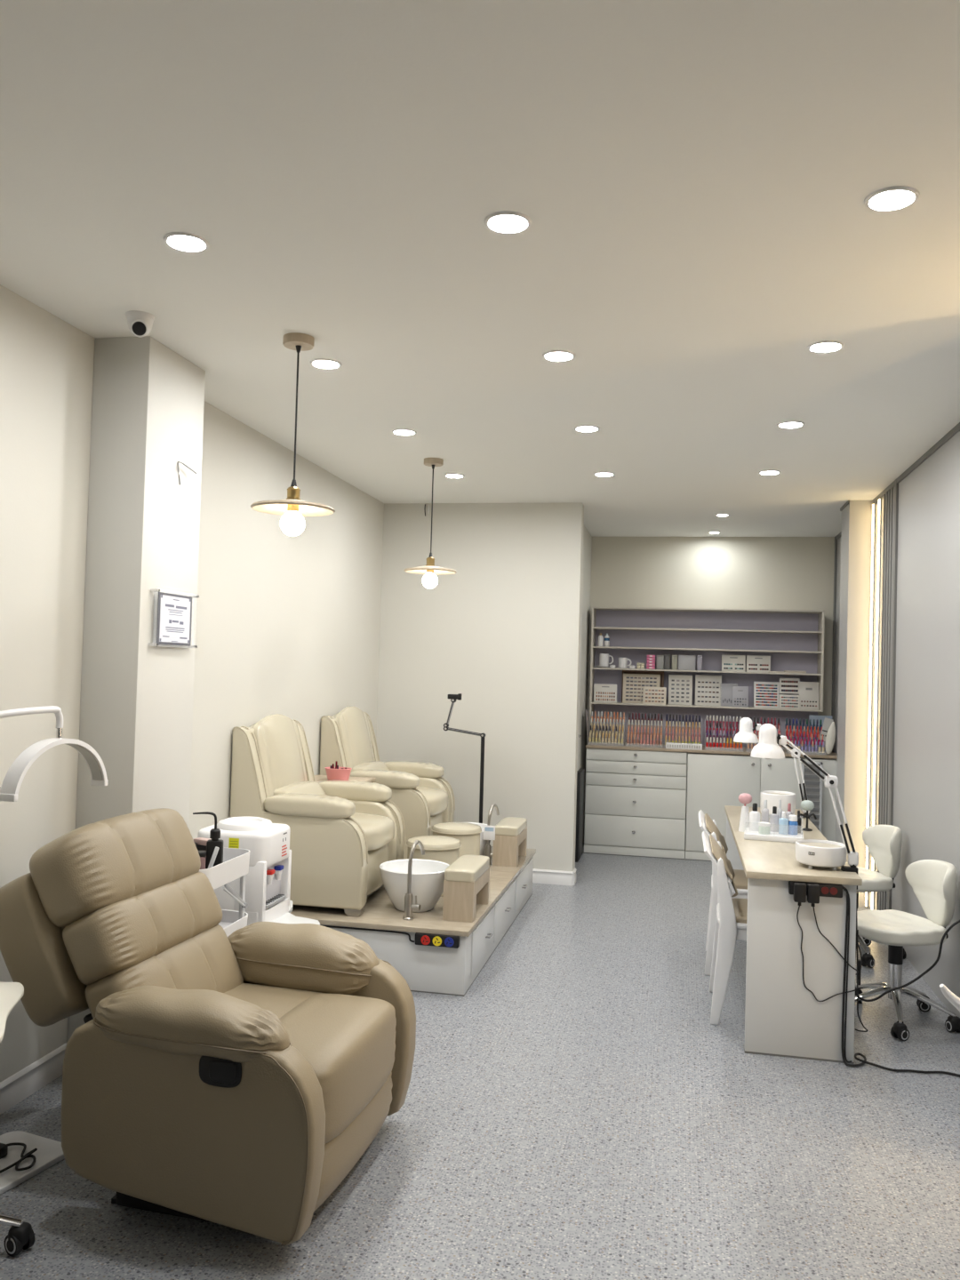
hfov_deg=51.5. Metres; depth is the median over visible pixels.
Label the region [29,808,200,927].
cushion
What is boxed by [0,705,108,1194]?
arc floor lamp
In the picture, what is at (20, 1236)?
stool
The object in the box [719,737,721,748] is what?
bottle
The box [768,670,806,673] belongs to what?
flat board
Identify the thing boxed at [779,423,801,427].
diffuser
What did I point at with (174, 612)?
framed certificate
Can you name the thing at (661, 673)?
frame
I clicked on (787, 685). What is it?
chart
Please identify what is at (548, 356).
diffuser
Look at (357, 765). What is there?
lumbar cushion
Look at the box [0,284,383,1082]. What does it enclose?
wall
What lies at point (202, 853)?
tool case
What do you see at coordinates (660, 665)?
box
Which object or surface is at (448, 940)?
socket
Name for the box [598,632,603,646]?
lotion bottle
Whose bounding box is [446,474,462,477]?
diffuser
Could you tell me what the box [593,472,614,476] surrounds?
recessed light
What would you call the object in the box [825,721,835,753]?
pouch
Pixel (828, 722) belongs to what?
price card
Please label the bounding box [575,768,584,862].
board
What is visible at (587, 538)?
wall
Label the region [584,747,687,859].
base cabinet
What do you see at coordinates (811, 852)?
dryer
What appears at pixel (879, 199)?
diffuser
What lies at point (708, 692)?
chart
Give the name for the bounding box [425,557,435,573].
socket
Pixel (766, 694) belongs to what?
chart
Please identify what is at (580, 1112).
floor
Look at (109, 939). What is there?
cushion
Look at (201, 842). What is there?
bag
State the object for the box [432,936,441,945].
socket
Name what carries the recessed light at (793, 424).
in the ceiling
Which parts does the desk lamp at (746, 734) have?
lamp shade, arm, arm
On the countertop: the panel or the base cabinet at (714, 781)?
the panel
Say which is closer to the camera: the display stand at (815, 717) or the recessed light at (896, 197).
the recessed light at (896, 197)
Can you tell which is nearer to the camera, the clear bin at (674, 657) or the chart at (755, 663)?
the chart at (755, 663)
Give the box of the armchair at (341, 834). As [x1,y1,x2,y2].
[230,713,405,916]
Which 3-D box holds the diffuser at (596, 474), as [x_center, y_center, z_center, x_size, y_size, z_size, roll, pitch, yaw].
[0.772,-1.030,6.185,0.101,0.002,0.101,1,-2,11]
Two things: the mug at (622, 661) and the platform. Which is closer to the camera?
the platform
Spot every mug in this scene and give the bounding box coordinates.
[599,653,613,666]
[618,657,631,667]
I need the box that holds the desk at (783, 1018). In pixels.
[724,805,862,1063]
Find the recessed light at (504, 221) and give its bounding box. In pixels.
[484,210,531,233]
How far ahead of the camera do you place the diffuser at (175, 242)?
2.91 m
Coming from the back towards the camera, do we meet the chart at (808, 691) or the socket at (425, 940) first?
the chart at (808, 691)
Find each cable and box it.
[322,925,414,942]
[796,905,862,1001]
[812,906,858,975]
[841,886,959,1076]
[843,889,852,1062]
[855,897,959,1001]
[855,929,868,1031]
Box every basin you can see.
[379,858,449,912]
[468,822,490,855]
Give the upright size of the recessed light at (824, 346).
0.007 m
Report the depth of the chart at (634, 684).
8.83 m
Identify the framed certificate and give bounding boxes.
[147,588,199,647]
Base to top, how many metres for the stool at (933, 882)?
0.717 m
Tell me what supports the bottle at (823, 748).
on the rack
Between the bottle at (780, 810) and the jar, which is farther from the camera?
the bottle at (780, 810)
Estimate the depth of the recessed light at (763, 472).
5.98 m
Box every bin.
[671,655,677,669]
[678,655,695,670]
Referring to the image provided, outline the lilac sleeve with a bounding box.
[696,655,702,670]
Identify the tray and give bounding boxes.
[198,848,249,889]
[218,910,247,936]
[265,894,286,908]
[646,660,655,663]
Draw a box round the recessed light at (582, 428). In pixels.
[574,424,599,431]
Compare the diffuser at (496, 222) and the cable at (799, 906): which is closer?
the diffuser at (496, 222)
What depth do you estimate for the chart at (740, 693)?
8.60 m
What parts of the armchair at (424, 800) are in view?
backrest, panel, seat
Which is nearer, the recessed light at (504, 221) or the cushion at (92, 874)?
the recessed light at (504, 221)
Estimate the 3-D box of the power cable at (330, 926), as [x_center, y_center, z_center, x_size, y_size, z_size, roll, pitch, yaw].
[-0.599,1.415,4.814,0.586,0.046,0.014,1,-2,11]
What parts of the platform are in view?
power strip, drawer, drawer handle, drawer, drawer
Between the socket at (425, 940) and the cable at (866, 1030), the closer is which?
the cable at (866, 1030)
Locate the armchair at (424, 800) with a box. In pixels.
[319,705,455,859]
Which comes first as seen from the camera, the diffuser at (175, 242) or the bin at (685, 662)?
the diffuser at (175, 242)
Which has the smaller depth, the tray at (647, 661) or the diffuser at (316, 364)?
the diffuser at (316, 364)
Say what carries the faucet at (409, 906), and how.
on the platform
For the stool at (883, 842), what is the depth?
5.59 m
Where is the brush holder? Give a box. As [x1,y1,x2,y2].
[738,805,749,831]
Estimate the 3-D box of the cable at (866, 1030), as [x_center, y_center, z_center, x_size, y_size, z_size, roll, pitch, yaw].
[1.569,1.400,4.088,0.054,0.409,0.027,1,-2,11]
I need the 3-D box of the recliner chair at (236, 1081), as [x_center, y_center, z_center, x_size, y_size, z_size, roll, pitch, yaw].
[-0.877,1.095,3.124,1.162,1.049,0.975,1,-2,14]
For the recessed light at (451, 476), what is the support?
in the ceiling
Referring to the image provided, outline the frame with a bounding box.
[621,670,663,702]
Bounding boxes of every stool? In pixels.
[0,981,34,1256]
[854,859,959,1041]
[856,824,906,967]
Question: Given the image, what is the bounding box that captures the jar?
[758,822,770,834]
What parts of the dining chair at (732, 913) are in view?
backrest, leg, leg, seat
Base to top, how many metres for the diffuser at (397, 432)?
0.002 m
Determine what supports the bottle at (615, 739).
on the rack
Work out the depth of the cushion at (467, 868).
4.96 m
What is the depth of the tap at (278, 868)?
4.34 m
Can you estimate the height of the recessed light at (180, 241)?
0.007 m
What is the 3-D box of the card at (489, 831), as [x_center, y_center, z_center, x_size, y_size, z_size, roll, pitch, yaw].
[0.058,1.216,6.282,0.074,0.090,0.004,1,-2,11]
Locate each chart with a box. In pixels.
[593,683,616,703]
[622,673,660,703]
[642,687,666,704]
[668,674,692,704]
[695,674,721,705]
[721,654,745,671]
[732,686,748,707]
[746,655,770,672]
[753,681,779,708]
[779,678,799,694]
[779,694,799,709]
[799,681,818,709]
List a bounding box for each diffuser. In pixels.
[64,743,102,780]
[168,235,204,249]
[312,360,338,367]
[394,430,414,434]
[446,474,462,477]
[488,215,526,231]
[545,352,571,359]
[576,426,596,431]
[595,472,612,475]
[760,471,778,474]
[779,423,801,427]
[811,343,839,351]
[870,190,913,208]
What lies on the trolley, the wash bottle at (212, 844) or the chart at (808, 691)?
the wash bottle at (212, 844)
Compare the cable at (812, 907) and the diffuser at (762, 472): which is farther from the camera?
the diffuser at (762, 472)
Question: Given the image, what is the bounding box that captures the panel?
[585,709,590,744]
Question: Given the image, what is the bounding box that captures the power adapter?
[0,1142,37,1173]
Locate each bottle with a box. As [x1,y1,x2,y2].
[192,811,223,868]
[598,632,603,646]
[604,633,609,646]
[614,733,616,743]
[656,735,658,745]
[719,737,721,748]
[722,737,725,748]
[749,803,759,831]
[761,800,768,822]
[769,806,778,831]
[776,799,782,819]
[778,811,788,834]
[785,803,792,818]
[788,814,797,834]
[797,810,801,833]
[800,740,803,751]
[804,741,807,751]
[822,741,824,752]
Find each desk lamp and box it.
[733,717,809,819]
[750,723,858,889]
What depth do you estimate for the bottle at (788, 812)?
4.99 m
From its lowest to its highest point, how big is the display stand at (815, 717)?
0.310 m
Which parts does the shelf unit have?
panel, shelf, shelf, shelf, shelf, panel, panel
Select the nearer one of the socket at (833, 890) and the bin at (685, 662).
the socket at (833, 890)
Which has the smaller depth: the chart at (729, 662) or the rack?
the rack
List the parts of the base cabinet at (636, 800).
drawer, drawer, drawer, drawer, drawer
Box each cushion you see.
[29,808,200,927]
[62,872,222,984]
[85,924,243,1018]
[273,780,326,795]
[352,760,389,771]
[444,855,489,882]
[495,816,527,836]
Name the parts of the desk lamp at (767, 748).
lamp shade, arm, arm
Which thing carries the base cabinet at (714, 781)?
on the floor
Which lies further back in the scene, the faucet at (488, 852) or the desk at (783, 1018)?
the faucet at (488, 852)
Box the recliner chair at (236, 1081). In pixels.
[0,808,415,1245]
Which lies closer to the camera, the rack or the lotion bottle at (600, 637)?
the rack
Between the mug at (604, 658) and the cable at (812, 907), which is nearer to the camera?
the cable at (812, 907)
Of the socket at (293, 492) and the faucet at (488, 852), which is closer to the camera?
the socket at (293, 492)
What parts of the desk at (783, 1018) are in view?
panel, panel, desk power strip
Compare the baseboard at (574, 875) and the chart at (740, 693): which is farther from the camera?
the chart at (740, 693)
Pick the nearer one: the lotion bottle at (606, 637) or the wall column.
the wall column
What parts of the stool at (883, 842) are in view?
leg, seat, backrest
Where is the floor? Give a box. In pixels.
[0,842,959,1279]
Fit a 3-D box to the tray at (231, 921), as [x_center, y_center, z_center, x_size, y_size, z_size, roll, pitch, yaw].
[-1.070,1.108,3.802,0.237,0.050,0.436,1,-2,11]
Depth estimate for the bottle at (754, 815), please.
4.98 m
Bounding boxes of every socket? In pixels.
[286,486,301,511]
[420,935,430,944]
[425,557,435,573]
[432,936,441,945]
[444,936,453,946]
[821,887,829,894]
[830,887,837,895]
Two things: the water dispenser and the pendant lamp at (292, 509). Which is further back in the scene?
the water dispenser
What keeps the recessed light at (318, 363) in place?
in the ceiling
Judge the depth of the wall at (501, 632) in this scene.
7.37 m
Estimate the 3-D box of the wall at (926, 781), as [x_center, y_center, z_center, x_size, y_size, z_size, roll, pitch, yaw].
[1.993,0.310,3.110,0.130,2.780,11.300,1,-2,11]
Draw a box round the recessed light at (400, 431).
[392,428,416,435]
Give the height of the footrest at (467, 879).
0.253 m
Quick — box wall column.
[67,336,205,1040]
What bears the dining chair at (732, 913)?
on the floor
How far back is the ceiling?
2.77 m
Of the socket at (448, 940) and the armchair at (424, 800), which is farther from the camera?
the armchair at (424, 800)
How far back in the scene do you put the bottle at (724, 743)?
8.34 m
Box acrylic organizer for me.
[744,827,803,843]
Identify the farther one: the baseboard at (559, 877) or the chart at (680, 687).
the chart at (680, 687)
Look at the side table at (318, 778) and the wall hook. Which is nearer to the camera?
the wall hook
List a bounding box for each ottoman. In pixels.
[406,835,461,896]
[431,821,482,857]
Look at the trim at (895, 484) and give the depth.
6.05 m
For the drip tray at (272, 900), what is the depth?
4.30 m
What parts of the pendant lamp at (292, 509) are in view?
bulb, lamp shade, cord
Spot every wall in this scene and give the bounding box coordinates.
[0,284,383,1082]
[376,502,583,871]
[574,504,591,867]
[584,536,834,828]
[833,431,959,1017]
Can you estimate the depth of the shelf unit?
8.83 m
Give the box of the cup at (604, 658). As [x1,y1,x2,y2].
[599,653,608,666]
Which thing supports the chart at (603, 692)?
on the shelf unit
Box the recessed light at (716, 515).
[715,513,728,516]
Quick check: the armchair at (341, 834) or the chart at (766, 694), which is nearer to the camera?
the armchair at (341, 834)
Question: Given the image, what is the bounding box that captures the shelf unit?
[589,606,824,750]
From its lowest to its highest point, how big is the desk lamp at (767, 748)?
0.674 m
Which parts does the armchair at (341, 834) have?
backrest, frame, panel, seat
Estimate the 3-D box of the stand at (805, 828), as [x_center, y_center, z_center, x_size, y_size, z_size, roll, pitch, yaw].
[1.724,0.955,5.232,0.079,0.091,0.056,0,-2,41]
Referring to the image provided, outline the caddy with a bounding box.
[324,767,351,780]
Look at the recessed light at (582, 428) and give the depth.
5.02 m
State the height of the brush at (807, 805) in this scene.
0.086 m
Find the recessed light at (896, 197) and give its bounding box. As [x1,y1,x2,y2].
[864,185,919,211]
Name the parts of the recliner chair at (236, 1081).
backrest, frame, arm panel, release handle, seat, arm panel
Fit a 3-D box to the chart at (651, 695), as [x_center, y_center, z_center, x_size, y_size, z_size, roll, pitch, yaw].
[1.532,0.488,8.734,0.200,0.150,0.026,1,-2,11]
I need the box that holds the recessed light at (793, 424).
[776,420,805,428]
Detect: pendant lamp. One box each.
[250,332,335,535]
[403,457,456,588]
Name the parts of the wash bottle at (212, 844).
spout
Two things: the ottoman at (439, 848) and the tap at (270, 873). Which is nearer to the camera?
the tap at (270, 873)
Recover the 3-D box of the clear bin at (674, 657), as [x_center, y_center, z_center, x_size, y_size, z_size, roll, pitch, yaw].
[1.716,0.196,8.782,0.052,0.131,0.062,1,-2,11]
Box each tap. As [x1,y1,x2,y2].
[266,869,275,884]
[274,864,283,879]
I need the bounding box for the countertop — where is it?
[585,740,837,759]
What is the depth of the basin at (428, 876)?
5.01 m
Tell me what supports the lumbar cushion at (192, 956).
on the recliner chair at (236, 1081)
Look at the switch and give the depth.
4.08 m
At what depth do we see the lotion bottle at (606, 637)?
8.84 m
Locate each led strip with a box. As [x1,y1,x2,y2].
[864,503,875,907]
[871,497,881,909]
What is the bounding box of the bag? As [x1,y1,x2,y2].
[193,837,210,858]
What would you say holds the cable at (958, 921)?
hanging from the desk lamp at (767, 748)
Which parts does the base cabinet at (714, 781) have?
cabinet door, cabinet door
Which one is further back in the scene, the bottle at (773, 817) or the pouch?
the pouch
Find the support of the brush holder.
on the desk at (783, 1018)
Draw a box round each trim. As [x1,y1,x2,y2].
[831,422,959,909]
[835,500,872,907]
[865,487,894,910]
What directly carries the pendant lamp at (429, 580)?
hanging from the ceiling
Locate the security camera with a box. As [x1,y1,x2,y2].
[125,310,154,337]
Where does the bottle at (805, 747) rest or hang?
on the rack
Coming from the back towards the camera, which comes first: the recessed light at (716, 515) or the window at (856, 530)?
the recessed light at (716, 515)
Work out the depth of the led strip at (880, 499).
6.53 m
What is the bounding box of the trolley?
[198,848,249,936]
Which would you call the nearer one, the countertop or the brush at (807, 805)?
the brush at (807, 805)
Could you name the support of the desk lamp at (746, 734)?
on the desk at (783, 1018)
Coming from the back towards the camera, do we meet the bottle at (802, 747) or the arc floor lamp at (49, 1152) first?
the bottle at (802, 747)
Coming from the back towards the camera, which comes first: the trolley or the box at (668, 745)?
the box at (668, 745)
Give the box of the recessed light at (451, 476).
[444,473,463,478]
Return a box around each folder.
[664,654,670,669]
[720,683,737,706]
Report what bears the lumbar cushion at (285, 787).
on the armchair at (341, 834)
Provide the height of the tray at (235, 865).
0.085 m
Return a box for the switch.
[856,959,861,984]
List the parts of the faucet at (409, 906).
spout, lever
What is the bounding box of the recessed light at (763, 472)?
[758,470,780,475]
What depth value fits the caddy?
5.94 m
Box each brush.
[738,792,751,806]
[800,800,814,815]
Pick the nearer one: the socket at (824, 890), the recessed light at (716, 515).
the socket at (824, 890)
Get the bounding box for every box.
[656,655,663,669]
[665,742,702,750]
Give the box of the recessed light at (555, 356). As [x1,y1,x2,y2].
[542,350,575,361]
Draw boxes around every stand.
[443,693,485,823]
[800,813,816,831]
[808,715,831,751]
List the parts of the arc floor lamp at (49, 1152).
arm, plate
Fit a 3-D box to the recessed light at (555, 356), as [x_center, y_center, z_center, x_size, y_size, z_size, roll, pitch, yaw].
[0.307,-1.105,3.873,0.130,0.007,0.130,1,-2,11]
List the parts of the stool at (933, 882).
leg, leg, leg, seat, leg, leg, backrest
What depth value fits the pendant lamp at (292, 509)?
3.72 m
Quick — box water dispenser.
[197,816,291,925]
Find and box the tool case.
[198,850,206,869]
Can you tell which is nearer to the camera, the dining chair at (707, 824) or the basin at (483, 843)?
the dining chair at (707, 824)
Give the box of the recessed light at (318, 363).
[309,358,342,368]
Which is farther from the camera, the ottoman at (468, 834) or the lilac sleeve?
the lilac sleeve
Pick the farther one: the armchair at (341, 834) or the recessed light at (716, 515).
the recessed light at (716, 515)
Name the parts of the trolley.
leg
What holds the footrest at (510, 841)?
on the platform
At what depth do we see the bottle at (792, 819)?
4.89 m
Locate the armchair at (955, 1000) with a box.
[939,984,959,1011]
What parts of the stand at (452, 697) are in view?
arm, arm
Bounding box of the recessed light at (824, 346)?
[807,340,844,352]
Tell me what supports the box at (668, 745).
on the countertop
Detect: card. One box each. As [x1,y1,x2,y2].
[483,824,495,839]
[819,717,833,741]
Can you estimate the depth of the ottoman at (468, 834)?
5.93 m
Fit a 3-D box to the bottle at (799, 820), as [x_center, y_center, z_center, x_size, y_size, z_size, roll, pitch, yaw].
[1.586,0.905,4.956,0.028,0.110,0.028,1,-2,11]
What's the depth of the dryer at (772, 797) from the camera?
5.63 m
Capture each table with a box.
[272,900,319,925]
[314,775,375,782]
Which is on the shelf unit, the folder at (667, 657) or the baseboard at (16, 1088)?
the folder at (667, 657)
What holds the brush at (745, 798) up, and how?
on the brush holder
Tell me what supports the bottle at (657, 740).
on the rack
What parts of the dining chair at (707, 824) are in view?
backrest, leg, leg, seat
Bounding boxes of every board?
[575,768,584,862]
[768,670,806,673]
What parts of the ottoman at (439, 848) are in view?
seat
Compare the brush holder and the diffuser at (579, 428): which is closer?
the diffuser at (579, 428)
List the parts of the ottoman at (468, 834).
seat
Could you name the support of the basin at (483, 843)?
on the platform
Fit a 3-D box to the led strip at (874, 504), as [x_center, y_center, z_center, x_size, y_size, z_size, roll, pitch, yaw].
[2.641,0.434,6.737,0.016,2.725,0.034,1,-2,11]
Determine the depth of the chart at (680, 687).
8.76 m
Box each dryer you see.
[760,790,795,817]
[795,839,846,870]
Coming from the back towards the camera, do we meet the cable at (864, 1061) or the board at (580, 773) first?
the board at (580, 773)
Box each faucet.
[402,840,424,920]
[484,803,499,864]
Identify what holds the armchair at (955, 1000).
on the floor
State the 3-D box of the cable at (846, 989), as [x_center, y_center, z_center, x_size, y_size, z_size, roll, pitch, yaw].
[1.486,1.354,4.019,0.043,0.690,0.020,1,-2,27]
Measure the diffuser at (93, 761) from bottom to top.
0.134 m
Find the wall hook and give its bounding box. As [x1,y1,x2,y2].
[176,460,196,484]
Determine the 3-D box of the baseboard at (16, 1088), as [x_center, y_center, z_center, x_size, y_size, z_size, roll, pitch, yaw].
[-2.105,1.478,0.997,0.016,0.100,5.620,1,-2,11]
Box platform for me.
[290,846,535,996]
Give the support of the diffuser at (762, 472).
attached to the recessed light at (763, 472)
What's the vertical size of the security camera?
0.087 m
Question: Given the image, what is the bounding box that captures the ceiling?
[0,0,959,536]
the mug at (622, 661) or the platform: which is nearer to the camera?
the platform
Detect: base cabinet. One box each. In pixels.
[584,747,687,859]
[684,752,837,861]
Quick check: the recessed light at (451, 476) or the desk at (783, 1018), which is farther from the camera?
the recessed light at (451, 476)
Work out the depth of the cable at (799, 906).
4.06 m
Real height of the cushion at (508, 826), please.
0.064 m
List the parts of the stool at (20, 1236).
leg, seat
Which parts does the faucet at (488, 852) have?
spout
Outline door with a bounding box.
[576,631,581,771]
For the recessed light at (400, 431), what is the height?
0.007 m
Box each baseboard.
[0,1042,66,1114]
[532,868,572,886]
[572,867,576,885]
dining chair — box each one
[698,809,748,975]
[702,830,747,1024]
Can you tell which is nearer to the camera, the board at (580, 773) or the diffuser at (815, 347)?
the diffuser at (815, 347)
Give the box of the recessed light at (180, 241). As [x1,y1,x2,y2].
[163,232,209,252]
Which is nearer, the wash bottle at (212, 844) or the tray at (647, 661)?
the wash bottle at (212, 844)
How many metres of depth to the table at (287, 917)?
4.28 m
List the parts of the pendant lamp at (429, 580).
bulb, lamp shade, cord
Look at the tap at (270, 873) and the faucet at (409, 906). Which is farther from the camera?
the faucet at (409, 906)
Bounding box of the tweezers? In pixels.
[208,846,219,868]
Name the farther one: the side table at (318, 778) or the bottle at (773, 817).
the side table at (318, 778)
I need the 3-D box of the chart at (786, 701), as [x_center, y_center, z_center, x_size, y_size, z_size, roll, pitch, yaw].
[2.654,0.529,8.537,0.165,0.120,0.025,1,-2,11]
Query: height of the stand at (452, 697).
1.062 m

